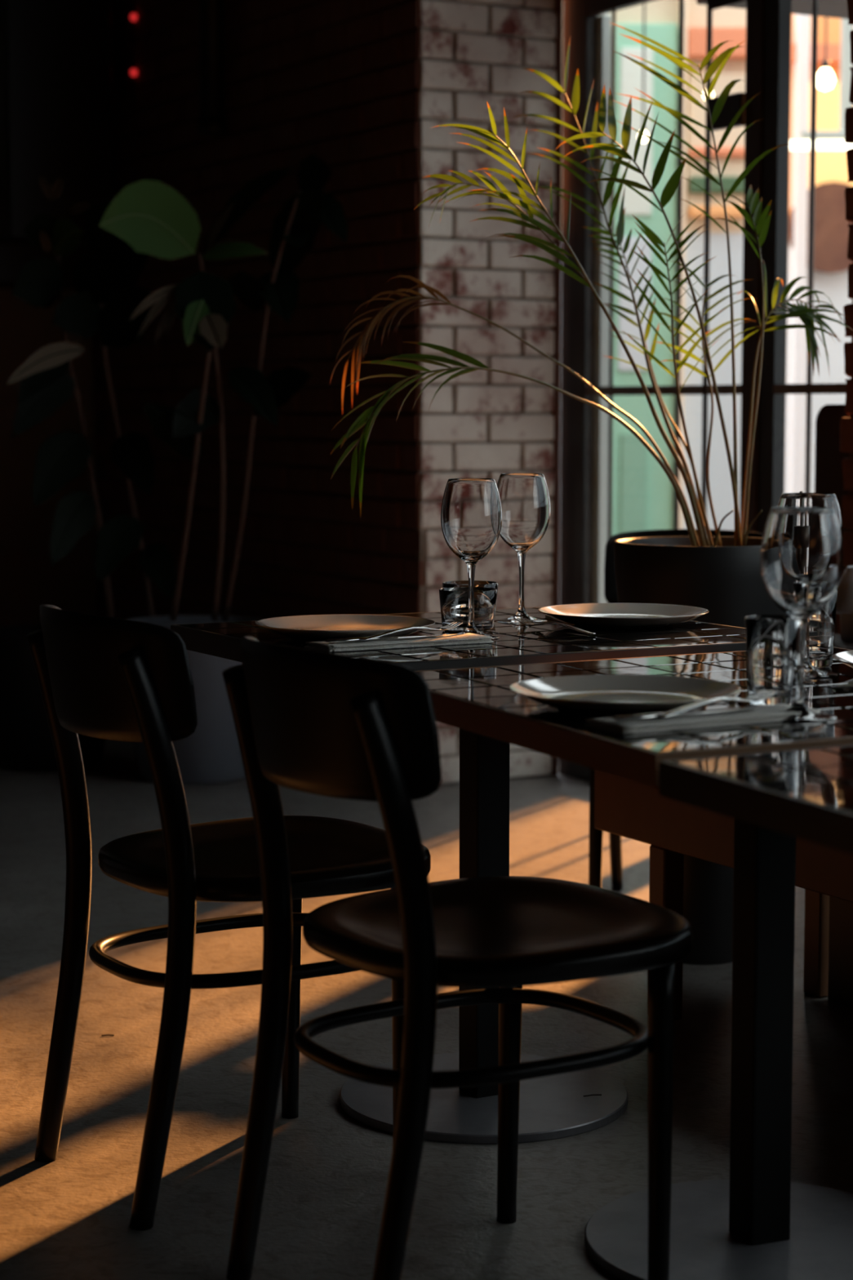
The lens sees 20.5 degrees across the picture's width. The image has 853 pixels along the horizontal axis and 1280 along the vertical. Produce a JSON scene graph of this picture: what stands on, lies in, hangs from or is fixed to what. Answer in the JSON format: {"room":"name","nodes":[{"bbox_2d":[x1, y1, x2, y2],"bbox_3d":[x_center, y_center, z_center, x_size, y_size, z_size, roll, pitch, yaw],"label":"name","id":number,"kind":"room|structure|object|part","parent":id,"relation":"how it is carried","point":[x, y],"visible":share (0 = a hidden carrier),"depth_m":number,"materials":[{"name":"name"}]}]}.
{"room":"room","nodes":[
{"label":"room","id":0,"kind":"room"},
{"bbox_2d":[0,288,97,626],"bbox_3d":[-3.321,-1.338,8.055,5.460,3.300,0.150,-3,6,-29],"label":"wall","id":1,"kind":"structure","parent":0,"point":[28,580],"depth_m":9.04,"materials":[{"name":"grey paint"}]},
{"bbox_2d":[92,0,556,784],"bbox_3d":[-0.456,-1.335,8.023,0.469,3.300,2.662,-3,6,-29],"label":"wall","id":2,"kind":"structure","parent":0,"point":[362,87],"depth_m":7.17,"materials":[{"name":"brown"}]},
{"bbox_2d":[0,0,140,290],"bbox_3d":[-1.379,-2.025,8.650,0.539,1.450,0.500,-3,6,-29],"label":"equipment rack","id":3,"kind":"object","parent":2,"relation":"attached to","point":[56,86],"visible":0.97,"depth_m":8.42,"materials":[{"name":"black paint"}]},
{"bbox_2d":[123,8,139,46],"bbox_3d":[-1.065,-2.216,8.557,0.060,0.130,0.030,-3,6,-29],"label":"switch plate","id":4,"kind":"object","parent":3,"relation":"attached to","point":[130,16],"depth_m":8.54,"materials":[{"name":"black plastic"}]},
{"bbox_2d":[123,63,140,102],"bbox_3d":[-1.068,-2.021,8.576,0.060,0.130,0.030,-3,6,-29],"label":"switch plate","id":5,"kind":"object","parent":3,"relation":"attached to","point":[130,72],"depth_m":8.56,"materials":[{"name":"black plastic"}]},
{"bbox_2d":[129,68,137,76],"bbox_3d":[-1.060,-2.054,8.559,0.028,0.028,0.028,-3,6,-29],"label":"indicator light","id":6,"kind":"object","parent":3,"relation":"attached to","point":[133,72],"depth_m":8.55,"materials":[{"name":"red plastic"}]},
{"bbox_2d":[129,13,137,21],"bbox_3d":[-1.058,-2.250,8.540,0.028,0.028,0.028,-3,6,-29],"label":"indicator light","id":7,"kind":"object","parent":3,"relation":"attached to","point":[133,16],"depth_m":8.53,"materials":[{"name":"red plastic"}]},
{"bbox_2d":[0,738,852,1279],"bbox_3d":[-0.506,0.873,3.063,5.809,0.120,12.050,-3,6,-29],"label":"floor","id":8,"kind":"structure","parent":0,"point":[68,1217],"depth_m":3.85,"materials":[{"name":"concrete"}]},
{"bbox_2d":[0,175,176,772],"bbox_3d":[-1.031,-0.465,6.982,0.537,1.772,1.091,-2,6,-16],"label":"leafy plant","id":9,"kind":"object","parent":8,"relation":"on","point":[109,278],"visible":0.91,"depth_m":6.90,"materials":[{"name":"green plant"}]},
{"bbox_3d":[-1.180,0.178,7.353,0.420,0.420,0.420,0,6,0],"label":"pot","id":10,"kind":"part","parent":9,"relation":"part of","materials":[{"name":"black"}]},
{"bbox_3d":[-1.038,-0.634,7.128,0.034,1.234,0.337,2,6,22],"label":"stem","id":11,"kind":"part","parent":9,"relation":"part of","materials":[{"name":"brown plant"}]},
{"bbox_3d":[-0.925,-0.580,7.163,0.052,1.119,0.292,3,6,26],"label":"stem","id":12,"kind":"part","parent":9,"relation":"part of","materials":[{"name":"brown plant"}]},
{"bbox_2d":[98,153,347,785],"bbox_3d":[-0.569,-0.480,6.877,0.691,1.823,0.749,0,6,0],"label":"rubber plant","id":13,"kind":"object","parent":8,"relation":"on","point":[152,217],"visible":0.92,"depth_m":6.75,"materials":[{"name":"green plant"}]},
{"bbox_3d":[-0.686,-0.438,6.867,0.019,0.791,0.300,-3,6,-29],"label":"stem","id":14,"kind":"part","parent":13,"relation":"part of","materials":[{"name":"brown plant"}]},
{"bbox_3d":[-0.700,0.178,7.102,0.430,0.470,0.430,0,6,0],"label":"pot","id":15,"kind":"part","parent":13,"relation":"part of","materials":[{"name":"grey"}]},
{"bbox_3d":[-0.623,-0.584,6.927,0.058,1.076,0.216,0,6,4],"label":"stem","id":16,"kind":"part","parent":13,"relation":"part of","materials":[{"name":"brown plant"}]},
{"bbox_3d":[-0.498,-0.667,6.909,0.047,1.256,0.403,-5,7,-39],"label":"stem","id":17,"kind":"part","parent":13,"relation":"part of","materials":[{"name":"brown plant"}]},
{"bbox_2d":[26,604,431,1230],"bbox_3d":[-0.282,0.360,3.432,0.533,0.835,0.455,-3,7,-31],"label":"dining chair","id":18,"kind":"object","parent":8,"relation":"on","point":[100,677],"visible":0.91,"depth_m":3.27,"materials":[{"name":"black paint"}]},
{"bbox_3d":[-0.538,0.377,3.477,0.104,0.793,0.035,-5,7,-40],"label":"leg","id":19,"kind":"part","parent":18,"relation":"part of","materials":[{"name":"black wood"}]},
{"bbox_3d":[-0.459,0.042,3.292,0.118,0.174,0.392,-3,7,-31],"label":"backrest","id":20,"kind":"part","parent":18,"relation":"part of","materials":[{"name":"black wood"}]},
{"bbox_3d":[-0.360,0.405,3.188,0.104,0.793,0.035,-2,6,-23],"label":"leg","id":21,"kind":"part","parent":18,"relation":"part of","materials":[{"name":"black wood"}]},
{"bbox_3d":[-0.242,0.316,3.452,0.440,0.041,0.455,-3,7,-31],"label":"seat","id":22,"kind":"part","parent":18,"relation":"part of","materials":[{"name":"black paint"}]},
{"bbox_3d":[-0.209,0.530,3.691,0.034,0.440,0.036,-3,7,-31],"label":"leg","id":23,"kind":"part","parent":18,"relation":"part of","materials":[{"name":"black wood"}]},
{"bbox_3d":[-0.034,0.558,3.407,0.034,0.440,0.036,-3,7,-31],"label":"leg","id":24,"kind":"part","parent":18,"relation":"part of","materials":[{"name":"black wood"}]},
{"bbox_2d":[222,636,693,1279],"bbox_3d":[0.042,0.407,2.957,0.533,0.835,0.455,-3,7,-31],"label":"dining chair","id":25,"kind":"object","parent":8,"relation":"on","point":[326,724],"visible":1,"depth_m":2.85,"materials":[{"name":"black wood"}]},
{"bbox_3d":[-0.214,0.423,3.002,0.104,0.793,0.035,-5,7,-40],"label":"leg","id":26,"kind":"part","parent":25,"relation":"part of","materials":[{"name":"black wood"}]},
{"bbox_3d":[-0.135,0.088,2.817,0.118,0.174,0.392,-3,7,-31],"label":"backrest","id":27,"kind":"part","parent":25,"relation":"part of","materials":[{"name":"black wood"}]},
{"bbox_3d":[-0.036,0.452,2.713,0.104,0.793,0.035,-2,6,-23],"label":"leg","id":28,"kind":"part","parent":25,"relation":"part of","materials":[{"name":"black wood"}]},
{"bbox_3d":[0.082,0.363,2.977,0.440,0.041,0.455,-3,7,-31],"label":"seat","id":29,"kind":"part","parent":25,"relation":"part of","materials":[{"name":"black paint"}]},
{"bbox_3d":[0.115,0.577,3.216,0.034,0.440,0.036,-3,7,-31],"label":"leg","id":30,"kind":"part","parent":25,"relation":"part of","materials":[{"name":"black wood"}]},
{"bbox_3d":[0.290,0.605,2.931,0.034,0.440,0.036,-3,7,-31],"label":"leg","id":31,"kind":"part","parent":25,"relation":"part of","materials":[{"name":"black wood"}]},
{"bbox_2d":[170,606,746,1144],"bbox_3d":[0.095,0.359,3.845,0.801,0.750,0.703,-3,6,-29],"label":"dining table","id":32,"kind":"object","parent":8,"relation":"on","point":[553,1107],"visible":0.51,"depth_m":3.73,"materials":[{"name":"black"}]},
{"bbox_2d":[254,613,435,640],"bbox_3d":[-0.128,-0.017,3.711,0.284,0.023,0.284,0,6,0],"label":"plate","id":33,"kind":"object","parent":32,"relation":"on","point":[308,627],"visible":0.86,"depth_m":3.78,"materials":[{"name":"beige ceramic"}]},
{"bbox_2d":[304,632,493,652],"bbox_3d":[-0.040,0.003,3.578,0.285,0.010,0.080,-3,7,-30],"label":"napkin","id":34,"kind":"object","parent":32,"relation":"on","point":[467,637],"visible":0.89,"depth_m":3.55,"materials":[{"name":"white fabric"}]},
{"bbox_2d":[324,633,446,643],"bbox_3d":[-0.059,-0.004,3.563,0.212,0.006,0.018,-3,7,-31],"label":"knife","id":35,"kind":"object","parent":34,"relation":"on","point":[346,639],"visible":1,"depth_m":3.54,"materials":[{"name":"silver metal"}]},
{"bbox_3d":[-0.111,-0.001,3.533,0.092,0.005,0.017,-3,7,-31],"label":"handle","id":36,"kind":"part","parent":35,"relation":"part of","materials":[{"name":"silver metal"}]},
{"bbox_3d":[-0.020,-0.005,3.585,0.122,0.001,0.015,-3,7,-31],"label":"blade","id":37,"kind":"part","parent":35,"relation":"part of","materials":[{"name":"silver metal"}]},
{"bbox_2d":[360,622,462,640],"bbox_3d":[-0.025,-0.014,3.595,0.200,0.012,0.024,-7,9,-42],"label":"fork","id":38,"kind":"object","parent":34,"relation":"on","point":[448,626],"visible":1,"depth_m":3.59,"materials":[{"name":"silver metal"}]},
{"bbox_3d":[-0.039,-0.012,3.582,0.160,0.012,0.024,-7,9,-42],"label":"handle","id":39,"kind":"part","parent":38,"relation":"part of","materials":[{"name":"silver metal"}]},
{"bbox_2d":[439,586,497,631],"bbox_3d":[0.067,-0.050,3.829,0.094,0.066,0.094,0,6,0],"label":"tumbler","id":40,"kind":"object","parent":32,"relation":"on","point":[454,601],"visible":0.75,"depth_m":3.79,"materials":[{"name":"clear glass"}]},
{"bbox_2d":[442,580,497,620],"bbox_3d":[0.073,-0.064,3.973,0.094,0.066,0.094,0,6,0],"label":"tumbler","id":41,"kind":"object","parent":32,"relation":"on","point":[494,584],"visible":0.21,"depth_m":3.96,"materials":[{"name":"clear glass"}]},
{"bbox_2d":[440,478,502,639],"bbox_3d":[0.070,-0.127,3.685,0.096,0.248,0.096,2,6,20],"label":"wine glass","id":42,"kind":"object","parent":32,"relation":"on","point":[471,511],"visible":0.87,"depth_m":3.65,"materials":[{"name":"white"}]},
{"bbox_3d":[0.092,0.733,3.802,0.463,0.014,0.463,0,6,0],"label":"plate","id":43,"kind":"part","parent":32,"relation":"part of","materials":[{"name":"grey metal"}]},
{"bbox_2d":[495,473,550,623],"bbox_3d":[0.160,-0.155,3.969,0.096,0.248,0.096,2,6,20],"label":"wine glass","id":44,"kind":"object","parent":32,"relation":"on","point":[525,500],"visible":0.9,"depth_m":3.93,"materials":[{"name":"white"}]},
{"bbox_2d":[515,617,595,634],"bbox_3d":[0.208,-0.023,3.800,0.024,0.012,0.200,-4,7,-33],"label":"fork","id":45,"kind":"object","parent":32,"relation":"on","point":[529,622],"visible":1,"depth_m":3.80,"materials":[{"name":"silver metal"}]},
{"bbox_3d":[0.219,-0.021,3.784,0.024,0.012,0.160,-4,7,-33],"label":"handle","id":46,"kind":"part","parent":45,"relation":"part of","materials":[{"name":"silver metal"}]},
{"bbox_2d":[583,1093,601,1097],"bbox_3d":[0.265,0.726,3.771,0.030,0.003,0.003,-1,6,-14],"label":"twig","id":47,"kind":"object","parent":32,"relation":"on","point":[592,1094],"visible":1,"depth_m":3.77,"materials":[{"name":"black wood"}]},
{"bbox_2d":[537,603,709,627],"bbox_3d":[0.328,-0.038,3.930,0.284,0.023,0.284,0,6,0],"label":"plate","id":48,"kind":"object","parent":32,"relation":"on","point":[593,615],"visible":1,"depth_m":3.99,"materials":[{"name":"beige ceramic"}]},
{"bbox_2d":[329,22,852,964],"bbox_3d":[0.303,-0.291,4.712,1.192,1.873,0.564,-2,6,-23],"label":"potted palm","id":49,"kind":"object","parent":8,"relation":"on","point":[722,575],"visible":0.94,"depth_m":4.63,"materials":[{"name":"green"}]},
{"bbox_2d":[613,536,789,964],"bbox_3d":[0.558,0.222,4.765,0.366,0.842,0.366,0,6,0],"label":"pot","id":50,"kind":"object","parent":49,"relation":"attached to","point":[722,575],"depth_m":4.60,"materials":[{"name":"black ceramic"}]},
{"bbox_2d":[416,646,852,1279],"bbox_3d":[0.430,0.435,3.106,0.797,0.744,0.897,-2,6,-23],"label":"dining table","id":51,"kind":"object","parent":8,"relation":"on","point":[756,1224],"visible":0.58,"depth_m":3.08,"materials":[{"name":"brown wood"}]},
{"bbox_2d":[509,675,742,714],"bbox_3d":[0.243,0.070,2.896,0.284,0.023,0.284,0,6,0],"label":"plate","id":52,"kind":"object","parent":51,"relation":"on","point":[598,694],"visible":0.93,"depth_m":2.95,"materials":[{"name":"beige ceramic"}]},
{"bbox_2d":[583,703,821,734],"bbox_3d":[0.324,0.091,2.750,0.285,0.010,0.080,-3,7,-30],"label":"napkin","id":53,"kind":"object","parent":51,"relation":"on","point":[773,713],"visible":0.8,"depth_m":2.71,"materials":[{"name":"white fabric"}]},
{"bbox_2d":[612,706,760,721],"bbox_3d":[0.305,0.084,2.736,0.212,0.006,0.018,-3,7,-31],"label":"knife","id":54,"kind":"object","parent":53,"relation":"on","point":[652,715],"visible":1,"depth_m":2.71,"materials":[{"name":"silver metal"}]},
{"bbox_3d":[0.253,0.087,2.705,0.092,0.005,0.017,-3,7,-31],"label":"handle","id":55,"kind":"part","parent":54,"relation":"part of","materials":[{"name":"silver metal"}]},
{"bbox_3d":[0.344,0.082,2.758,0.122,0.001,0.015,-3,7,-31],"label":"blade","id":56,"kind":"part","parent":54,"relation":"part of","materials":[{"name":"silver metal"}]},
{"bbox_2d":[657,688,777,717],"bbox_3d":[0.340,0.074,2.768,0.200,0.012,0.024,-7,9,-42],"label":"fork","id":57,"kind":"object","parent":53,"relation":"on","point":[756,697],"visible":1,"depth_m":2.77,"materials":[{"name":"silver metal"}]},
{"bbox_3d":[0.325,0.075,2.755,0.160,0.012,0.024,-7,9,-42],"label":"handle","id":58,"kind":"part","parent":57,"relation":"part of","materials":[{"name":"silver metal"}]},
{"bbox_3d":[0.442,0.798,3.140,0.463,0.014,0.463,0,6,0],"label":"plate","id":59,"kind":"part","parent":51,"relation":"part of","materials":[{"name":"grey metal"}]},
{"bbox_2d":[745,614,796,705],"bbox_3d":[0.425,0.025,2.917,0.065,0.108,0.065,0,6,0],"label":"tumbler","id":60,"kind":"object","parent":51,"relation":"on","point":[771,639],"visible":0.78,"depth_m":2.89,"materials":[{"name":"clear glass"}]},
{"bbox_2d":[760,506,843,722],"bbox_3d":[0.441,-0.032,2.780,0.096,0.248,0.096,2,6,20],"label":"wine glass","id":61,"kind":"object","parent":51,"relation":"on","point":[802,552],"visible":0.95,"depth_m":2.74,"materials":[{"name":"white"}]},
{"bbox_2d":[777,493,844,678],"bbox_3d":[0.520,-0.076,3.228,0.096,0.248,0.096,2,6,20],"label":"wine glass","id":62,"kind":"object","parent":51,"relation":"on","point":[787,500],"visible":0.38,"depth_m":3.20,"materials":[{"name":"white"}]},
{"bbox_2d":[795,590,837,667],"bbox_3d":[0.548,-0.017,3.345,0.065,0.108,0.065,0,6,0],"label":"tumbler","id":63,"kind":"object","parent":51,"relation":"on","point":[822,624],"visible":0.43,"depth_m":3.32,"materials":[{"name":"clear glass"}]},
{"bbox_2d":[832,650,852,667],"bbox_3d":[0.700,0.036,3.239,0.284,0.023,0.284,0,6,0],"label":"plate","id":64,"kind":"object","parent":51,"relation":"on","point":[845,657],"visible":1,"depth_m":3.29,"materials":[{"name":"beige ceramic"}]},
{"bbox_2d":[588,528,764,890],"bbox_3d":[0.564,0.188,5.172,0.455,0.835,0.533,1,6,11],"label":"dining chair","id":65,"kind":"object","parent":8,"relation":"on","point":[596,836],"visible":0.13,"depth_m":5.34,"materials":[{"name":"black wood"}]},
{"bbox_3d":[0.364,0.397,5.039,0.036,0.440,0.034,1,6,11],"label":"leg","id":66,"kind":"part","parent":65,"relation":"part of","materials":[{"name":"black wood"}]},
{"bbox_3d":[0.434,0.187,5.397,0.035,0.793,0.104,2,6,20],"label":"leg","id":67,"kind":"part","parent":65,"relation":"part of","materials":[{"name":"black wood"}]},
{"bbox_3d":[0.603,-0.161,5.342,0.392,0.174,0.118,1,6,11],"label":"backrest","id":68,"kind":"part","parent":65,"relation":"part of","materials":[{"name":"black wood"}]},
{"bbox_2d":[594,769,852,1019],"bbox_3d":[1.188,0.558,3.296,0.400,0.462,2.900,-3,6,-29],"label":"wooden bench","id":69,"kind":"object","parent":8,"relation":"on","point":[673,828],"visible":0.44,"depth_m":4.29,"materials":[{"name":"brown wood"}]},
{"bbox_3d":[0.436,0.531,4.300,0.045,0.318,0.050,-3,6,-29],"label":"leg","id":70,"kind":"part","parent":69,"relation":"part of","materials":[{"name":"brown wood"}]},
{"bbox_3d":[0.747,0.514,4.470,0.045,0.318,0.050,-3,6,-29],"label":"leg","id":71,"kind":"part","parent":69,"relation":"part of","materials":[{"name":"brown wood"}]},
{"bbox_3d":[1.396,0.632,3.275,0.014,0.318,2.650,-3,6,-29],"label":"panel","id":72,"kind":"part","parent":69,"relation":"part of","materials":[{"name":"black wood"}]},
{"bbox_2d":[659,744,852,854],"bbox_3d":[0.744,0.510,2.349,0.869,0.742,0.749,-3,6,-29],"label":"dining table","id":73,"kind":"object","parent":8,"relation":"on","point":[806,794],"visible":1,"depth_m":2.34,"materials":[{"name":"black"}]},
{"bbox_2d":[814,404,849,634],"bbox_3d":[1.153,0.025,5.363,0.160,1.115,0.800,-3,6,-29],"label":"chair","id":74,"kind":"object","parent":8,"relation":"on","point":[828,473],"visible":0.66,"depth_m":5.60,"materials":[{"name":"black wood"}]},
{"bbox_2d":[834,634,852,649],"bbox_3d":[0.990,0.317,4.855,0.320,0.635,0.280,0,6,0],"label":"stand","id":75,"kind":"object","parent":8,"relation":"on","point":[838,642],"visible":0.03,"depth_m":4.77,"materials":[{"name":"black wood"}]},
{"bbox_2d":[835,565,852,642],"bbox_3d":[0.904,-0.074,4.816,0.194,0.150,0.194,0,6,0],"label":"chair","id":76,"kind":"object","parent":75,"relation":"on","point":[845,588],"visible":0.75,"depth_m":4.78,"materials":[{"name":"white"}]},
{"bbox_3d":[0.904,-0.106,4.813,0.194,0.086,0.194,0,6,0],"label":"lamp shade","id":77,"kind":"part","parent":76,"relation":"part of","materials":[{"name":"white"}]},
{"bbox_2d":[836,0,852,634],"bbox_3d":[1.033,-0.404,5.175,0.194,2.007,0.195,-3,6,-29],"label":"brick pillar","id":78,"kind":"structure","parent":8,"relation":"on","point":[846,423],"depth_m":5.18,"materials":[{"name":"brown brick"}]},
{"bbox_3d":[-0.427,-2.549,2.768,5.989,0.150,12.050,-3,6,-29],"label":"ceiling","id":79,"kind":"structure","parent":0,"visible":0},
{"bbox_2d":[641,3,648,142],"bbox_3d":[0.776,-2.404,8.404,0.036,1.249,0.036,0,6,0],"label":"light bulb","id":80,"kind":"object","parent":79,"relation":"hanging from","point":[644,139],"visible":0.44,"depth_m":8.44,"materials":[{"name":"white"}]},
{"bbox_3d":[0.776,-2.430,8.402,0.008,1.195,0.007,0,6,0],"label":"cord","id":81,"kind":"part","parent":80,"relation":"part of","materials":[{"name":"black paint"}]},
{"bbox_3d":[0.776,-1.803,8.464,0.036,0.042,0.036,0,6,0],"label":"globe","id":82,"kind":"part","parent":80,"relation":"part of","materials":[{"name":"white glass"}]},
{"bbox_2d":[817,17,835,90],"bbox_3d":[1.425,-2.494,8.396,0.070,1.067,0.070,0,6,0],"label":"light bulb","id":83,"kind":"object","parent":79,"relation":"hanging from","point":[825,77],"visible":0.97,"depth_m":8.42,"materials":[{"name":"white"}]},
{"bbox_3d":[1.425,-2.004,8.444,0.070,0.082,0.070,0,6,0],"label":"globe","id":84,"kind":"part","parent":83,"relation":"part of","materials":[{"name":"white glass"}]},
{"bbox_3d":[1.425,-2.546,8.390,0.008,0.962,0.007,0,6,0],"label":"cord","id":85,"kind":"part","parent":83,"relation":"part of","materials":[{"name":"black paint"}]},
{"bbox_3d":[2.593,-0.866,3.272,0.270,3.300,9.300,-3,6,-29],"label":"wall","id":86,"kind":"structure","parent":0,"visible":0},
{"bbox_2d":[550,0,562,775],"bbox_3d":[0.374,-1.235,7.006,0.022,3.300,0.072,-3,6,-29],"label":"trim","id":87,"kind":"structure","parent":86,"relation":"attached to","point":[555,581],"depth_m":7.01,"materials":[{"name":"brown wood"}]},
{"bbox_2d":[559,0,702,781],"bbox_3d":[0.601,-1.006,6.730,0.060,2.900,0.726,-3,6,-29],"label":"window","id":88,"kind":"structure","parent":86,"relation":"in","point":[584,323],"depth_m":6.94,"materials":[{"name":"black paint"}]},
{"bbox_3d":[0.620,0.393,6.803,0.030,0.100,0.594,-3,6,-29],"label":"rail","id":89,"kind":"part","parent":88,"relation":"part of","materials":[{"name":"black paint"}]},
{"bbox_3d":[0.620,-2.112,6.555,0.030,0.665,0.594,-3,6,-29],"label":"rail","id":90,"kind":"part","parent":88,"relation":"part of","materials":[{"name":"black paint"}]},
{"bbox_2d":[701,0,746,524],"bbox_3d":[0.793,-0.966,6.321,0.025,2.900,0.178,-3,6,-29],"label":"window frame","id":91,"kind":"structure","parent":86,"relation":"in","point":[734,102],"depth_m":6.35,"materials":[{"name":"black paint"}]},
{"bbox_3d":[0.801,-2.043,6.212,0.012,0.735,0.166,-3,6,-29],"label":"rail","id":92,"kind":"part","parent":91,"relation":"part of","materials":[{"name":"black metal"}]},
{"bbox_2d":[739,0,791,533],"bbox_3d":[0.889,-0.954,6.196,0.051,2.900,0.136,-3,6,-29],"label":"window frame","id":93,"kind":"structure","parent":86,"relation":"in","point":[768,22],"depth_m":6.16,"materials":[{"name":"black metal"}]},
{"bbox_2d":[696,0,848,18],"bbox_3d":[1.506,-1.959,5.955,0.905,0.509,1.750,-3,6,-29],"label":"awning","id":94,"kind":"object","parent":86,"relation":"attached to","point":[826,8],"visible":0.57,"depth_m":6.60,"materials":[{"name":"black"}]},
{"bbox_2d":[773,0,846,493],"bbox_3d":[1.178,-0.901,5.663,0.041,2.900,1.080,-3,6,-29],"label":"window","id":95,"kind":"structure","parent":86,"relation":"in","point":[808,388],"depth_m":5.99,"materials":[{"name":"black paint"}]},
{"label":"outside","id":96,"kind":"structure","parent":0,"visible":0},
{"bbox_3d":[7.884,0.421,7.843,13.261,0.120,22.000,-3,6,-29],"label":"pavement","id":97,"kind":"object","parent":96,"visible":0},
{"bbox_2d":[559,0,746,604],"bbox_3d":[0.933,-1.490,10.052,1.085,3.250,0.300,0,6,0],"label":"window pane","id":98,"kind":"object","parent":97,"relation":"on","point":[643,494],"visible":0.34,"depth_m":9.97,"materials":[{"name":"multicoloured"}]},
{"bbox_3d":[0.880,-0.481,10.061,0.112,0.800,0.030,0,6,0],"label":"panel","id":99,"kind":"part","parent":98,"relation":"part of","materials":[{"name":"green"}]},
{"bbox_3d":[0.878,-1.417,9.969,0.137,0.560,0.030,0,6,0],"label":"pane","id":100,"kind":"part","parent":98,"relation":"part of","materials":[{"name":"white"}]},
{"bbox_3d":[0.878,-2.128,9.899,0.137,0.690,0.030,0,6,0],"label":"pane","id":101,"kind":"part","parent":98,"relation":"part of","materials":[{"name":"clear glass"}]},
{"bbox_3d":[0.915,-1.246,10.016,0.268,2.670,0.060,0,6,0],"label":"door","id":102,"kind":"part","parent":98,"relation":"part of","materials":[{"name":"green paint"}]},
{"bbox_3d":[1.071,-1.307,9.980,0.024,2.900,0.120,0,6,0],"label":"door post","id":103,"kind":"part","parent":98,"relation":"part of","materials":[{"name":"beige"}]},
{"bbox_2d":[784,13,852,493],"bbox_3d":[2.008,-1.572,10.622,1.150,3.300,0.350,0,6,0],"label":"window pane","id":104,"kind":"structure","parent":97,"relation":"on","point":[831,261],"depth_m":10.49,"materials":[{"name":"white"}]},
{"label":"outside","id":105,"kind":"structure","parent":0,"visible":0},
{"bbox_2d":[789,18,852,150],"bbox_3d":[1.592,-2.473,8.709,0.490,1.318,0.080,0,6,0],"label":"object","id":106,"kind":"object","parent":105,"point":[825,140],"visible":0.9,"depth_m":8.73,"materials":[{"name":"glowing white glass"}]}
]}

